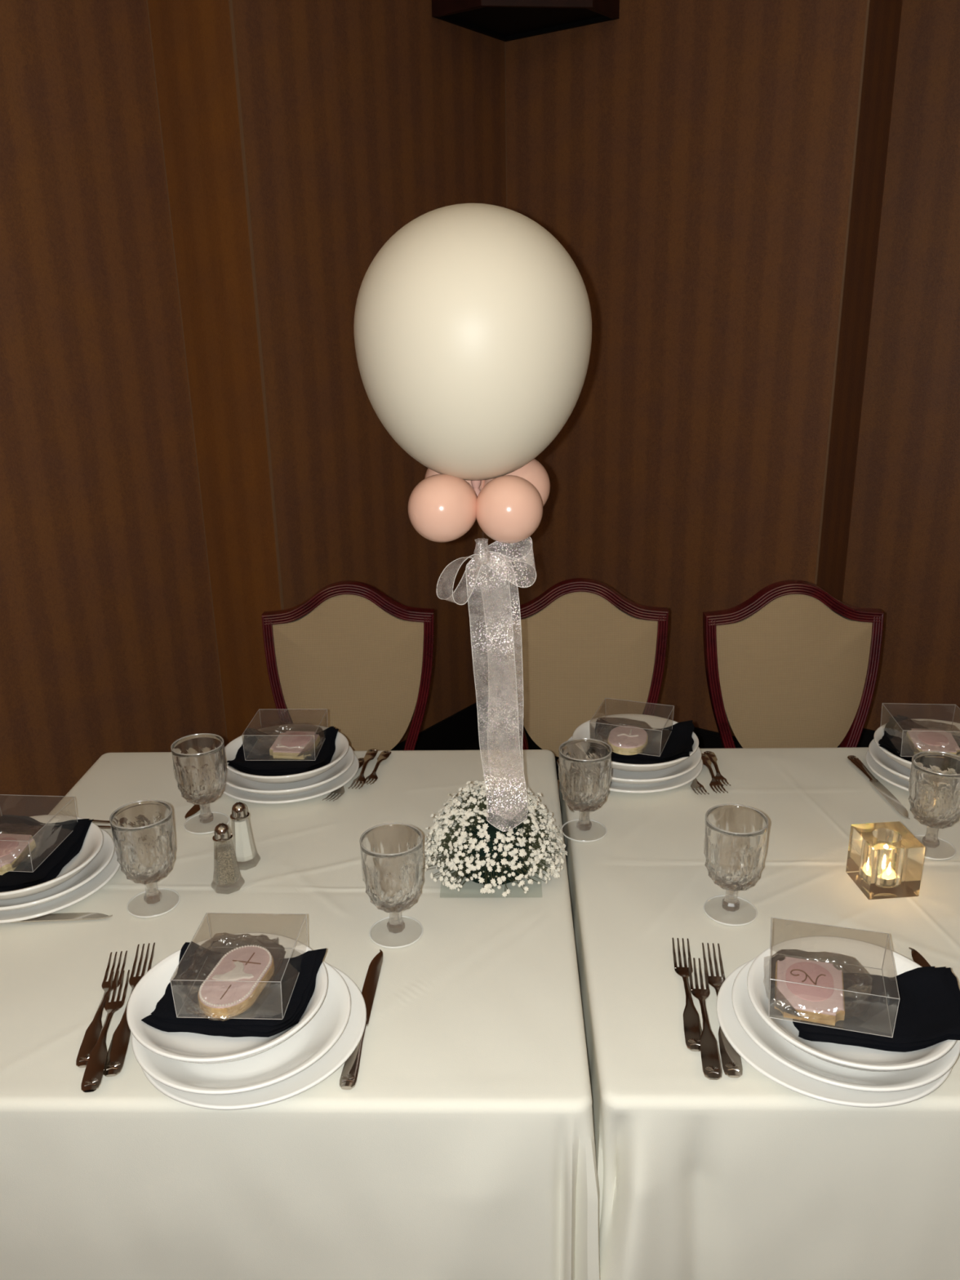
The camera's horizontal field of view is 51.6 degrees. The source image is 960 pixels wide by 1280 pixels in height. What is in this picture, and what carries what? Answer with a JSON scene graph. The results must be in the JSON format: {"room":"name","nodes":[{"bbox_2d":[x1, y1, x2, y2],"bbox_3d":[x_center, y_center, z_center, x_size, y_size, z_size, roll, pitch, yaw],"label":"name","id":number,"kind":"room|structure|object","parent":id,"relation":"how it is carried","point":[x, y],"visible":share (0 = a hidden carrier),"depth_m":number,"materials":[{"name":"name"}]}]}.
{"room":"event space","nodes":[
{"label":"event space","id":0,"kind":"room"},
{"bbox_2d":[0,0,226,817],"bbox_3d":[-2.139,-0.322,1.268,0.151,3.050,4.200,12,22,34],"label":"wall","id":1,"kind":"structure","parent":0,"point":[108,642],"depth_m":2.63,"materials":[{"name":"wood"}]},
{"bbox_2d":[146,0,227,744],"bbox_3d":[-0.847,-0.941,2.808,0.004,2.900,0.004,12,22,34],"label":"trim","id":2,"kind":"structure","parent":1,"relation":"attached to","point":[146,0],"depth_m":2.84,"materials":[{"name":"brown wood"}]},
{"bbox_2d":[147,0,281,743],"bbox_3d":[-0.717,-0.844,2.745,0.315,3.050,0.005,12,23,34],"label":"wall","id":3,"kind":"structure","parent":0,"point":[192,43],"depth_m":2.74,"materials":[{"name":"wood"}]},
{"bbox_2d":[228,0,284,609],"bbox_3d":[-0.592,-0.887,2.631,0.006,2.900,0.006,12,22,34],"label":"trim","id":4,"kind":"structure","parent":3,"relation":"attached to","point":[230,2],"depth_m":2.62,"materials":[{"name":"brown wood"}]},
{"bbox_2d":[231,0,510,743],"bbox_3d":[-0.325,-0.991,3.162,0.200,3.050,1.172,12,22,34],"label":"wall","id":5,"kind":"structure","parent":0,"point":[362,120],"depth_m":2.91,"materials":[{"name":"wood"}]},
{"bbox_2d":[390,688,509,751],"bbox_3d":[-0.211,0.403,3.561,0.015,0.150,1.172,12,22,34],"label":"baseboard","id":6,"kind":"structure","parent":5,"relation":"attached to","point":[460,730],"depth_m":3.75,"materials":[{"name":"black"}]},
{"bbox_2d":[504,41,511,598],"bbox_3d":[0.098,-1.201,3.530,0.004,2.900,0.004,12,22,34],"label":"trim","id":7,"kind":"structure","parent":5,"relation":"attached to","point":[504,42],"depth_m":3.37,"materials":[{"name":"brown wood"}]},
{"bbox_2d":[461,721,559,779],"bbox_3d":[0.363,1.405,0.917,5.787,0.100,6.276,12,22,34],"label":"floor","id":8,"kind":"structure","parent":0,"point":[502,738],"depth_m":3.81,"materials":[{"name":"carpet"}]},
{"bbox_2d":[261,580,434,751],"bbox_3d":[-0.306,0.383,2.327,0.468,0.972,0.453,-1,18,1],"label":"dining chair","id":9,"kind":"object","parent":8,"relation":"on","point":[351,658],"visible":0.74,"depth_m":2.35,"materials":[{"name":"beige fabric"}]},
{"bbox_2d":[493,577,668,790],"bbox_3d":[0.235,0.378,2.311,0.468,0.972,0.453,0,18,4],"label":"dining chair","id":10,"kind":"object","parent":8,"relation":"on","point":[590,651],"visible":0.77,"depth_m":2.34,"materials":[{"name":"beige fabric"}]},
{"bbox_2d":[702,579,884,748],"bbox_3d":[0.730,0.385,2.258,0.468,0.972,0.453,-1,18,0],"label":"dining chair","id":11,"kind":"object","parent":8,"relation":"on","point":[784,668],"visible":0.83,"depth_m":2.29,"materials":[{"name":"beige fabric"}]},
{"bbox_3d":[-0.307,0.725,1.647,0.874,0.754,0.900,-1,18,2],"label":"banquet table","id":12,"kind":"object","parent":8,"relation":"on","visible":0},
{"bbox_2d":[0,749,600,1279],"bbox_3d":[-0.309,0.579,1.599,0.938,0.462,0.962,-1,18,2],"label":"tablecloth","id":13,"kind":"object","parent":12,"relation":"on","point":[462,1145],"visible":0.75,"depth_m":1.15,"materials":[{"name":"beige fabric"}]},
{"bbox_2d":[0,839,119,923],"bbox_3d":[-0.684,0.360,1.515,0.264,0.019,0.264,-1,18,2],"label":"dinner plate","id":14,"kind":"object","parent":13,"relation":"on","point":[109,871],"visible":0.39,"depth_m":1.45,"materials":[{"name":"white ceramic"}]},
{"bbox_2d":[0,827,114,911],"bbox_3d":[-0.682,0.349,1.502,0.250,0.033,0.250,-1,18,2],"label":"salad plate","id":15,"kind":"object","parent":14,"relation":"on","point":[105,854],"visible":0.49,"depth_m":1.47,"materials":[{"name":"white ceramic"}]},
{"bbox_2d":[0,814,103,900],"bbox_3d":[-0.677,0.330,1.474,0.228,0.037,0.228,-1,18,2],"label":"shallow bowl","id":16,"kind":"object","parent":15,"relation":"on","point":[93,841],"visible":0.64,"depth_m":1.48,"materials":[{"name":"white ceramic"}]},
{"bbox_2d":[0,814,93,892],"bbox_3d":[-0.688,0.317,1.480,0.157,0.034,0.184,0,19,5],"label":"napkin","id":17,"kind":"object","parent":16,"relation":"in","point":[57,844],"visible":0.77,"depth_m":1.50,"materials":[{"name":"black fabric"}]},
{"bbox_3d":[-0.695,0.286,1.485,0.127,0.053,0.138,1,19,5],"label":"box","id":18,"kind":"object","parent":17,"relation":"on","visible":0},
{"bbox_2d":[0,833,35,875],"bbox_3d":[-0.698,0.301,1.455,0.112,0.046,0.103,1,19,7],"label":"cookie","id":19,"kind":"object","parent":18,"relation":"in","point":[14,848],"visible":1,"depth_m":1.46,"materials":[{"name":"pink food"}]},
{"bbox_2d":[9,912,112,923],"bbox_3d":[-0.646,0.397,1.419,0.240,0.008,0.020,-2,18,-2],"label":"table knife","id":20,"kind":"object","parent":13,"relation":"on","point":[66,916],"visible":0.72,"depth_m":1.42,"materials":[{"name":"grey metal"}]},
{"bbox_2d":[88,819,110,823],"bbox_3d":[-0.645,0.308,1.676,0.204,0.011,0.024,-2,18,-1],"label":"fork","id":21,"kind":"object","parent":13,"relation":"on","point":[93,820],"visible":0.12,"depth_m":1.67,"materials":[{"name":"silver metal"}]},
{"bbox_2d":[75,950,127,1067],"bbox_3d":[-0.467,0.452,1.232,0.024,0.011,0.204,-4,19,-7],"label":"fork","id":22,"kind":"object","parent":13,"relation":"on","point":[91,1035],"visible":0.96,"depth_m":1.20,"materials":[{"name":"silver metal"}]},
{"bbox_2d":[80,969,129,1092],"bbox_3d":[-0.446,0.461,1.185,0.024,0.011,0.200,-4,19,-8],"label":"fork","id":23,"kind":"object","parent":13,"relation":"on","point":[94,1071],"visible":1,"depth_m":1.15,"materials":[{"name":"silver metal"}]},
{"bbox_2d":[102,942,155,1076],"bbox_3d":[-0.433,0.452,1.232,0.024,0.011,0.236,-4,19,-7],"label":"fork","id":24,"kind":"object","parent":13,"relation":"on","point":[117,1052],"visible":0.84,"depth_m":1.18,"materials":[{"name":"silver metal"}]},
{"bbox_2d":[97,818,173,828],"bbox_3d":[-0.626,0.314,1.657,0.224,0.011,0.024,-3,18,-4],"label":"fork","id":25,"kind":"object","parent":13,"relation":"on","point":[99,826],"visible":0.06,"depth_m":1.65,"materials":[{"name":"silver metal"}]},
{"bbox_2d":[109,800,180,917],"bbox_3d":[-0.479,0.316,1.432,0.085,0.148,0.085,-9,20,-21],"label":"water goblet","id":26,"kind":"object","parent":13,"relation":"on","point":[143,832],"visible":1,"depth_m":1.41,"materials":[{"name":"clear glass"}]},
{"bbox_2d":[109,800,176,884],"bbox_3d":[-0.480,0.296,1.426,0.085,0.105,0.085,-9,20,-21],"label":"bowl","id":27,"kind":"object","parent":26,"relation":"on","point":[143,832],"depth_m":1.40,"materials":[{"name":"clear glass"}]},
{"bbox_2d":[184,804,199,819],"bbox_3d":[-0.478,0.265,1.804,0.020,0.008,0.245,2,19,10],"label":"table knife","id":28,"kind":"object","parent":13,"relation":"on","point":[195,808],"visible":0.14,"depth_m":1.72,"materials":[{"name":"grey"}]},
{"bbox_2d":[170,733,229,834],"bbox_3d":[-0.463,0.240,1.658,0.085,0.148,0.085,-13,22,-32],"label":"water goblet","id":29,"kind":"object","parent":13,"relation":"on","point":[199,760],"visible":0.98,"depth_m":1.63,"materials":[{"name":"clear glass"}]},
{"bbox_2d":[170,733,226,804],"bbox_3d":[-0.464,0.220,1.651,0.085,0.105,0.085,-13,22,-32],"label":"bowl","id":30,"kind":"object","parent":29,"relation":"on","point":[199,760],"depth_m":1.63,"materials":[{"name":"clear glass"}]},
{"bbox_2d":[212,822,238,885],"bbox_3d":[-0.380,0.321,1.479,0.045,0.106,0.045,-14,22,-33],"label":"shaker","id":31,"kind":"object","parent":13,"relation":"on","point":[226,869],"visible":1,"depth_m":1.47,"materials":[{"name":"clear glass"}]},
{"bbox_2d":[230,801,254,862],"bbox_3d":[-0.370,0.300,1.541,0.045,0.106,0.045,1,19,7],"label":"shaker","id":32,"kind":"object","parent":13,"relation":"on","point":[243,848],"visible":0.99,"depth_m":1.53,"materials":[{"name":"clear glass"}]},
{"bbox_2d":[141,964,366,1110],"bbox_3d":[-0.267,0.463,1.182,0.264,0.019,0.264,-1,18,2],"label":"dinner plate","id":33,"kind":"object","parent":13,"relation":"on","point":[344,1047],"visible":0.3,"depth_m":1.09,"materials":[{"name":"white ceramic"}]},
{"bbox_2d":[131,960,351,1094],"bbox_3d":[-0.277,0.452,1.169,0.250,0.033,0.250,-1,18,2],"label":"salad plate","id":34,"kind":"object","parent":33,"relation":"on","point":[288,1058],"visible":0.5,"depth_m":1.11,"materials":[{"name":"white ceramic"}]},
{"bbox_2d":[126,932,328,1063],"bbox_3d":[-0.292,0.426,1.165,0.228,0.037,0.228,-1,18,2],"label":"shallow bowl","id":35,"kind":"object","parent":34,"relation":"on","point":[184,1046],"visible":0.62,"depth_m":1.13,"materials":[{"name":"white ceramic"}]},
{"bbox_2d":[141,941,326,1037],"bbox_3d":[-0.285,0.411,1.173,0.184,0.033,0.136,1,19,6],"label":"napkin","id":36,"kind":"object","parent":35,"relation":"on","point":[280,1006],"visible":0.71,"depth_m":1.15,"materials":[{"name":"black fabric"}]},
{"bbox_3d":[-0.279,0.381,1.174,0.126,0.053,0.133,0,18,3],"label":"box","id":37,"kind":"object","parent":36,"relation":"on","visible":0},
{"bbox_2d":[197,944,274,1017],"bbox_3d":[-0.294,0.390,1.166,0.108,0.039,0.146,3,19,11],"label":"cookie","id":38,"kind":"object","parent":37,"relation":"in","point":[240,976],"visible":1,"depth_m":1.15,"materials":[{"name":"pink food"}]},
{"bbox_2d":[222,754,359,804],"bbox_3d":[-0.356,0.246,1.838,0.264,0.019,0.264,-1,18,2],"label":"dinner plate","id":39,"kind":"object","parent":13,"relation":"on","point":[236,793],"visible":0.32,"depth_m":1.75,"materials":[{"name":"white ceramic"}]},
{"bbox_2d":[225,745,354,795],"bbox_3d":[-0.355,0.235,1.824,0.250,0.033,0.250,-1,18,2],"label":"salad plate","id":40,"kind":"object","parent":39,"relation":"on","point":[233,780],"visible":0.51,"depth_m":1.78,"materials":[{"name":"white ceramic"}]},
{"bbox_2d":[224,724,348,783],"bbox_3d":[-0.351,0.214,1.802,0.228,0.037,0.228,-1,18,2],"label":"shallow bowl","id":41,"kind":"object","parent":40,"relation":"on","point":[231,749],"visible":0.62,"depth_m":1.80,"materials":[{"name":"white ceramic"}]},
{"bbox_2d":[226,726,338,776],"bbox_3d":[-0.354,0.202,1.804,0.180,0.033,0.157,-1,18,2],"label":"napkin","id":42,"kind":"object","parent":41,"relation":"in","point":[253,757],"visible":0.67,"depth_m":1.78,"materials":[{"name":"black fabric"}]},
{"bbox_3d":[-0.352,0.171,1.812,0.130,0.051,0.123,0,18,3],"label":"box","id":43,"kind":"object","parent":42,"relation":"on","visible":0},
{"bbox_2d":[269,730,319,759],"bbox_3d":[-0.345,0.178,1.802,0.119,0.046,0.096,2,19,9],"label":"cookie","id":44,"kind":"object","parent":43,"relation":"in","point":[289,744],"visible":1,"depth_m":1.79,"materials":[{"name":"pink food"}]},
{"bbox_2d":[322,757,364,801],"bbox_3d":[-0.244,0.254,1.814,0.023,0.011,0.192,3,19,12],"label":"fork","id":45,"kind":"object","parent":13,"relation":"on","point":[341,790],"visible":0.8,"depth_m":1.77,"materials":[{"name":"silver metal"}]},
{"bbox_2d":[339,949,382,1089],"bbox_3d":[-0.141,0.455,1.216,0.019,0.008,0.250,0,18,3],"label":"table knife","id":46,"kind":"object","parent":13,"relation":"on","point":[348,1077],"visible":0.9,"depth_m":1.21,"materials":[{"name":"silver metal"}]},
{"bbox_2d":[347,748,377,789],"bbox_3d":[-0.214,0.238,1.840,0.023,0.011,0.184,1,19,5],"label":"fork","id":47,"kind":"object","parent":13,"relation":"on","point":[371,754],"visible":1,"depth_m":1.84,"materials":[{"name":"silver metal"}]},
{"bbox_2d":[360,750,391,784],"bbox_3d":[-0.193,0.238,1.857,0.022,0.011,0.160,2,19,9],"label":"fork","id":48,"kind":"object","parent":13,"relation":"on","point":[384,755],"visible":1,"depth_m":1.86,"materials":[{"name":"silver metal"}]},
{"bbox_2d":[360,822,423,948],"bbox_3d":[-0.117,0.335,1.353,0.085,0.148,0.085,-1,18,2],"label":"water goblet","id":49,"kind":"object","parent":13,"relation":"on","point":[392,859],"visible":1,"depth_m":1.32,"materials":[{"name":"clear glass"}]},
{"bbox_3d":[0.013,0.088,1.437,0.150,0.560,0.150,-1,18,2],"label":"stand","id":50,"kind":"object","parent":13,"relation":"on","visible":0},
{"bbox_2d":[408,474,477,542],"bbox_3d":[-0.048,-0.174,1.308,0.092,0.089,0.094,1,19,8],"label":"balloon","id":51,"kind":"object","parent":50,"relation":"on","point":[442,508],"visible":0.94,"depth_m":1.27,"materials":[{"name":"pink rubber"}]},
{"bbox_2d":[424,467,484,489],"bbox_3d":[-0.033,-0.219,1.385,0.089,0.089,0.089,3,19,12],"label":"balloon","id":52,"kind":"object","parent":50,"relation":"on","point":[429,473],"visible":0.1,"depth_m":1.36,"materials":[{"name":"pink rubber"}]},
{"bbox_2d":[353,203,591,496],"bbox_3d":[-0.008,-0.368,1.285,0.304,0.362,0.304,-1,18,2],"label":"balloon","id":53,"kind":"object","parent":50,"relation":"attached to","point":[473,322],"visible":0.98,"depth_m":1.17,"materials":[{"name":"beige rubber"}]},
{"bbox_2d":[436,536,536,831],"bbox_3d":[0.011,0.065,1.388,0.137,0.422,0.064,-1,18,2],"label":"ribbon bow","id":54,"kind":"object","parent":50,"relation":"attached to","point":[529,536],"visible":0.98,"depth_m":1.37,"materials":[{"name":"white fabric"}]},
{"bbox_2d":[422,774,568,897],"bbox_3d":[0.019,0.279,1.503,0.224,0.144,0.212,3,19,12],"label":"flower arrangement","id":55,"kind":"object","parent":50,"relation":"on","point":[486,855],"visible":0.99,"depth_m":1.47,"materials":[{"name":"plant"}]},
{"bbox_2d":[475,475,542,543],"bbox_3d":[0.038,-0.171,1.304,0.089,0.089,0.089,1,19,7],"label":"balloon","id":56,"kind":"object","parent":50,"relation":"on","point":[509,508],"visible":1,"depth_m":1.27,"materials":[{"name":"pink rubber"}]},
{"bbox_2d":[483,458,550,506],"bbox_3d":[0.051,-0.212,1.378,0.093,0.089,0.095,2,19,9],"label":"balloon","id":57,"kind":"object","parent":50,"relation":"attached to","point":[534,472],"visible":0.27,"depth_m":1.35,"materials":[{"name":"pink rubber"}]},
{"bbox_3d":[0.611,0.715,1.622,0.895,0.754,0.894,-1,18,2],"label":"banquet table","id":58,"kind":"object","parent":8,"relation":"on","visible":0},
{"bbox_2d":[558,747,959,1279],"bbox_3d":[0.603,0.571,1.566,0.963,0.463,0.985,-1,18,2],"label":"tablecloth","id":59,"kind":"object","parent":58,"relation":"on","point":[748,1176],"visible":0.52,"depth_m":1.15,"materials":[{"name":"beige fabric"}]},
{"bbox_2d":[556,758,574,812],"bbox_3d":[0.158,0.258,1.786,0.020,0.008,0.206,-2,18,-1],"label":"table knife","id":60,"kind":"object","parent":59,"relation":"on","point":[557,760],"visible":0.12,"depth_m":1.70,"materials":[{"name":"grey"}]},
{"bbox_2d":[558,737,612,842],"bbox_3d":[0.170,0.244,1.609,0.085,0.148,0.085,16,25,41],"label":"water goblet","id":61,"kind":"object","parent":59,"relation":"on","point":[584,767],"visible":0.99,"depth_m":1.58,"materials":[{"name":"clear glass"}]},
{"bbox_2d":[608,758,702,793],"bbox_3d":[0.280,0.229,1.850,0.264,0.019,0.264,-1,18,2],"label":"dinner plate","id":62,"kind":"object","parent":59,"relation":"on","point":[679,781],"visible":0.24,"depth_m":1.76,"materials":[{"name":"white ceramic"}]},
{"bbox_2d":[568,736,701,784],"bbox_3d":[0.281,0.218,1.837,0.250,0.033,0.250,-1,18,2],"label":"salad plate","id":63,"kind":"object","parent":62,"relation":"on","point":[620,776],"visible":0.23,"depth_m":1.78,"materials":[{"name":"white ceramic"}]},
{"bbox_2d":[572,713,698,772],"bbox_3d":[0.283,0.196,1.818,0.228,0.037,0.228,-1,18,2],"label":"shallow bowl","id":64,"kind":"object","parent":63,"relation":"on","point":[586,730],"visible":0.44,"depth_m":1.88,"materials":[{"name":"white ceramic"}]},
{"bbox_2d":[594,718,694,764],"bbox_3d":[0.296,0.185,1.815,0.186,0.034,0.151,3,19,13],"label":"napkin","id":65,"kind":"object","parent":64,"relation":"in","point":[673,742],"visible":0.58,"depth_m":1.80,"materials":[{"name":"black fabric"}]},
{"bbox_3d":[0.278,0.157,1.815,0.131,0.052,0.123,6,20,20],"label":"box","id":66,"kind":"object","parent":65,"relation":"on","visible":0},
{"bbox_2d":[607,725,648,755],"bbox_3d":[0.260,0.171,1.796,0.104,0.041,0.107,3,19,11],"label":"cookie","id":67,"kind":"object","parent":66,"relation":"in","point":[622,740],"visible":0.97,"depth_m":1.78,"materials":[{"name":"pink food"}]},
{"bbox_2d":[671,937,702,1051],"bbox_3d":[0.258,0.436,1.237,0.024,0.011,0.202,1,19,6],"label":"fork","id":68,"kind":"object","parent":59,"relation":"on","point":[691,1022],"visible":0.99,"depth_m":1.20,"materials":[{"name":"silver metal"}]},
{"bbox_2d":[690,777,709,795],"bbox_3d":[0.386,0.243,1.806,0.023,0.011,0.180,-1,18,0],"label":"fork","id":69,"kind":"object","parent":59,"relation":"on","point":[695,784],"visible":0.47,"depth_m":1.76,"materials":[{"name":"silver metal"}]},
{"bbox_2d":[688,957,722,1079],"bbox_3d":[0.268,0.447,1.186,0.024,0.011,0.202,1,19,6],"label":"fork","id":70,"kind":"object","parent":59,"relation":"on","point":[710,1057],"visible":1,"depth_m":1.15,"materials":[{"name":"silver metal"}]},
{"bbox_2d":[701,753,728,793],"bbox_3d":[0.418,0.240,1.796,0.023,0.011,0.176,-1,18,1],"label":"fork","id":71,"kind":"object","parent":59,"relation":"on","point":[706,761],"visible":0.92,"depth_m":1.78,"materials":[{"name":"silver metal"}]},
{"bbox_2d":[703,751,730,786],"bbox_3d":[0.434,0.236,1.827,0.022,0.011,0.160,0,18,2],"label":"fork","id":72,"kind":"object","parent":59,"relation":"on","point":[711,755],"visible":0.98,"depth_m":1.82,"materials":[{"name":"silver metal"}]},
{"bbox_2d":[702,942,742,1077],"bbox_3d":[0.294,0.444,1.211,0.024,0.011,0.232,1,19,6],"label":"fork","id":73,"kind":"object","parent":59,"relation":"on","point":[731,1063],"visible":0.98,"depth_m":1.15,"materials":[{"name":"silver metal"}]},
{"bbox_2d":[702,804,768,925],"bbox_3d":[0.354,0.315,1.387,0.085,0.148,0.085,-4,19,-10],"label":"water goblet","id":74,"kind":"object","parent":59,"relation":"on","point":[735,835],"visible":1,"depth_m":1.36,"materials":[{"name":"clear glass"}]},
{"bbox_2d":[715,960,953,1107],"bbox_3d":[0.413,0.454,1.168,0.264,0.019,0.264,-1,18,2],"label":"dinner plate","id":75,"kind":"object","parent":59,"relation":"on","point":[730,1025],"visible":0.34,"depth_m":1.08,"materials":[{"name":"white ceramic"}]},
{"bbox_2d":[731,956,959,1092],"bbox_3d":[0.420,0.443,1.155,0.250,0.033,0.250,-1,18,2],"label":"salad plate","id":76,"kind":"object","parent":75,"relation":"on","point":[773,1044],"visible":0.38,"depth_m":1.08,"materials":[{"name":"white ceramic"}]},
{"bbox_2d":[746,935,956,1071],"bbox_3d":[0.421,0.421,1.135,0.228,0.037,0.228,-1,18,2],"label":"shallow bowl","id":77,"kind":"object","parent":76,"relation":"on","point":[848,955],"visible":0.54,"depth_m":1.17,"materials":[{"name":"white ceramic"}]},
{"bbox_2d":[792,966,959,1052],"bbox_3d":[0.448,0.411,1.125,0.189,0.035,0.130,3,19,11],"label":"napkin","id":78,"kind":"object","parent":77,"relation":"in","point":[918,1008],"visible":0.76,"depth_m":1.11,"materials":[{"name":"black fabric"}]},
{"bbox_3d":[0.399,0.381,1.134,0.133,0.053,0.123,4,19,15],"label":"box","id":79,"kind":"object","parent":78,"relation":"on","visible":0},
{"bbox_2d":[773,955,844,1026],"bbox_3d":[0.383,0.389,1.126,0.119,0.042,0.100,3,19,13],"label":"cookie","id":80,"kind":"object","parent":79,"relation":"in","point":[807,990],"visible":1,"depth_m":1.12,"materials":[{"name":"pink food"}]},
{"bbox_2d":[847,755,910,819],"bbox_3d":[0.705,0.257,1.757,0.020,0.008,0.240,-2,18,-3],"label":"table knife","id":81,"kind":"object","parent":59,"relation":"on","point":[894,802],"visible":1,"depth_m":1.75,"materials":[{"name":"grey metal"}]},
{"bbox_2d":[845,821,925,899],"bbox_3d":[0.592,0.322,1.455,0.075,0.082,0.075,-3,19,-4],"label":"candle holder","id":82,"kind":"object","parent":59,"relation":"on","point":[885,860],"visible":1,"depth_m":1.43,"materials":[{"name":"clear glass"}]},
{"bbox_2d":[865,750,908,791],"bbox_3d":[0.836,0.236,1.795,0.264,0.019,0.264,-1,18,2],"label":"dinner plate","id":83,"kind":"object","parent":59,"relation":"on","point":[879,771],"visible":0.18,"depth_m":1.77,"materials":[{"name":"white ceramic"}]},
{"bbox_2d":[868,738,911,782],"bbox_3d":[0.830,0.224,1.785,0.250,0.033,0.250,-1,18,2],"label":"salad plate","id":84,"kind":"object","parent":83,"relation":"on","point":[876,753],"visible":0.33,"depth_m":1.79,"materials":[{"name":"white ceramic"}]},
{"bbox_2d":[873,718,959,769],"bbox_3d":[0.821,0.202,1.769,0.228,0.037,0.228,-1,18,2],"label":"shallow bowl","id":85,"kind":"object","parent":84,"relation":"on","point":[953,727],"visible":0.32,"depth_m":1.84,"materials":[{"name":"white ceramic"}]},
{"bbox_2d":[878,714,959,761],"bbox_3d":[0.812,0.188,1.773,0.177,0.034,0.155,9,21,29],"label":"napkin","id":86,"kind":"object","parent":85,"relation":"in","point":[894,740],"visible":0.44,"depth_m":1.81,"materials":[{"name":"black fabric"}]},
{"bbox_3d":[0.801,0.160,1.774,0.131,0.052,0.127,1,19,6],"label":"box","id":87,"kind":"object","parent":86,"relation":"on","visible":0},
{"bbox_2d":[906,728,959,755],"bbox_3d":[0.794,0.171,1.758,0.115,0.044,0.104,2,19,9],"label":"cookie","id":88,"kind":"object","parent":87,"relation":"in","point":[919,740],"visible":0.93,"depth_m":1.75,"materials":[{"name":"pink food"}]},
{"bbox_2d":[908,947,930,967],"bbox_3d":[0.580,0.446,1.198,0.019,0.008,0.250,-3,19,-5],"label":"table knife","id":89,"kind":"object","parent":59,"relation":"on","point":[917,957],"visible":0.3,"depth_m":1.29,"materials":[{"name":"grey"}]},
{"bbox_2d":[908,751,959,859],"bbox_3d":[0.706,0.257,1.538,0.085,0.148,0.085,10,21,30],"label":"water goblet","id":90,"kind":"object","parent":59,"relation":"on","point":[934,784],"visible":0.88,"depth_m":1.51,"materials":[{"name":"clear glass"}]},
{"bbox_2d":[505,0,867,736],"bbox_3d":[0.631,-1.057,3.302,1.168,3.050,0.200,12,22,34],"label":"wall","id":91,"kind":"structure","parent":0,"point":[691,160],"depth_m":3.14,"materials":[{"name":"wood"}]},
{"bbox_2d":[431,0,619,41],"bbox_3d":[0.136,-2.096,2.931,0.421,0.455,0.386,12,22,34],"label":"speaker","id":92,"kind":"object","parent":91,"relation":"attached to","point":[505,20],"visible":1,"depth_m":3.01,"materials":[{"name":"black paint"}]},
{"bbox_2d":[693,726,743,748],"bbox_3d":[0.596,0.347,3.679,1.168,0.150,0.014,12,22,34],"label":"baseboard","id":93,"kind":"structure","parent":91,"relation":"attached to","point":[707,739],"depth_m":3.51,"materials":[{"name":"black"}]},
{"bbox_2d":[817,0,902,613],"bbox_3d":[1.139,-0.972,3.017,0.006,3.050,0.315,12,22,34],"label":"wall","id":94,"kind":"structure","parent":0,"point":[885,15],"depth_m":2.98,"materials":[{"name":"wood"}]},
{"bbox_2d":[814,0,870,585],"bbox_3d":[1.047,-1.000,2.872,0.006,2.900,0.006,12,23,34],"label":"trim","id":95,"kind":"structure","parent":94,"relation":"attached to","point":[868,1],"depth_m":2.86,"materials":[{"name":"brown wood"}]},
{"bbox_2d":[842,0,959,730],"bbox_3d":[2.653,-0.742,2.239,3.400,3.050,0.150,12,22,34],"label":"wall","id":96,"kind":"structure","parent":0,"point":[903,557],"depth_m":3.13,"materials":[{"name":"wood"}]},
{"bbox_2d":[836,728,875,747],"bbox_3d":[2.633,0.655,2.635,3.400,0.150,0.014,12,22,34],"label":"baseboard","id":97,"kind":"structure","parent":96,"relation":"attached to","point":[867,735],"depth_m":3.50,"materials":[{"name":"black"}]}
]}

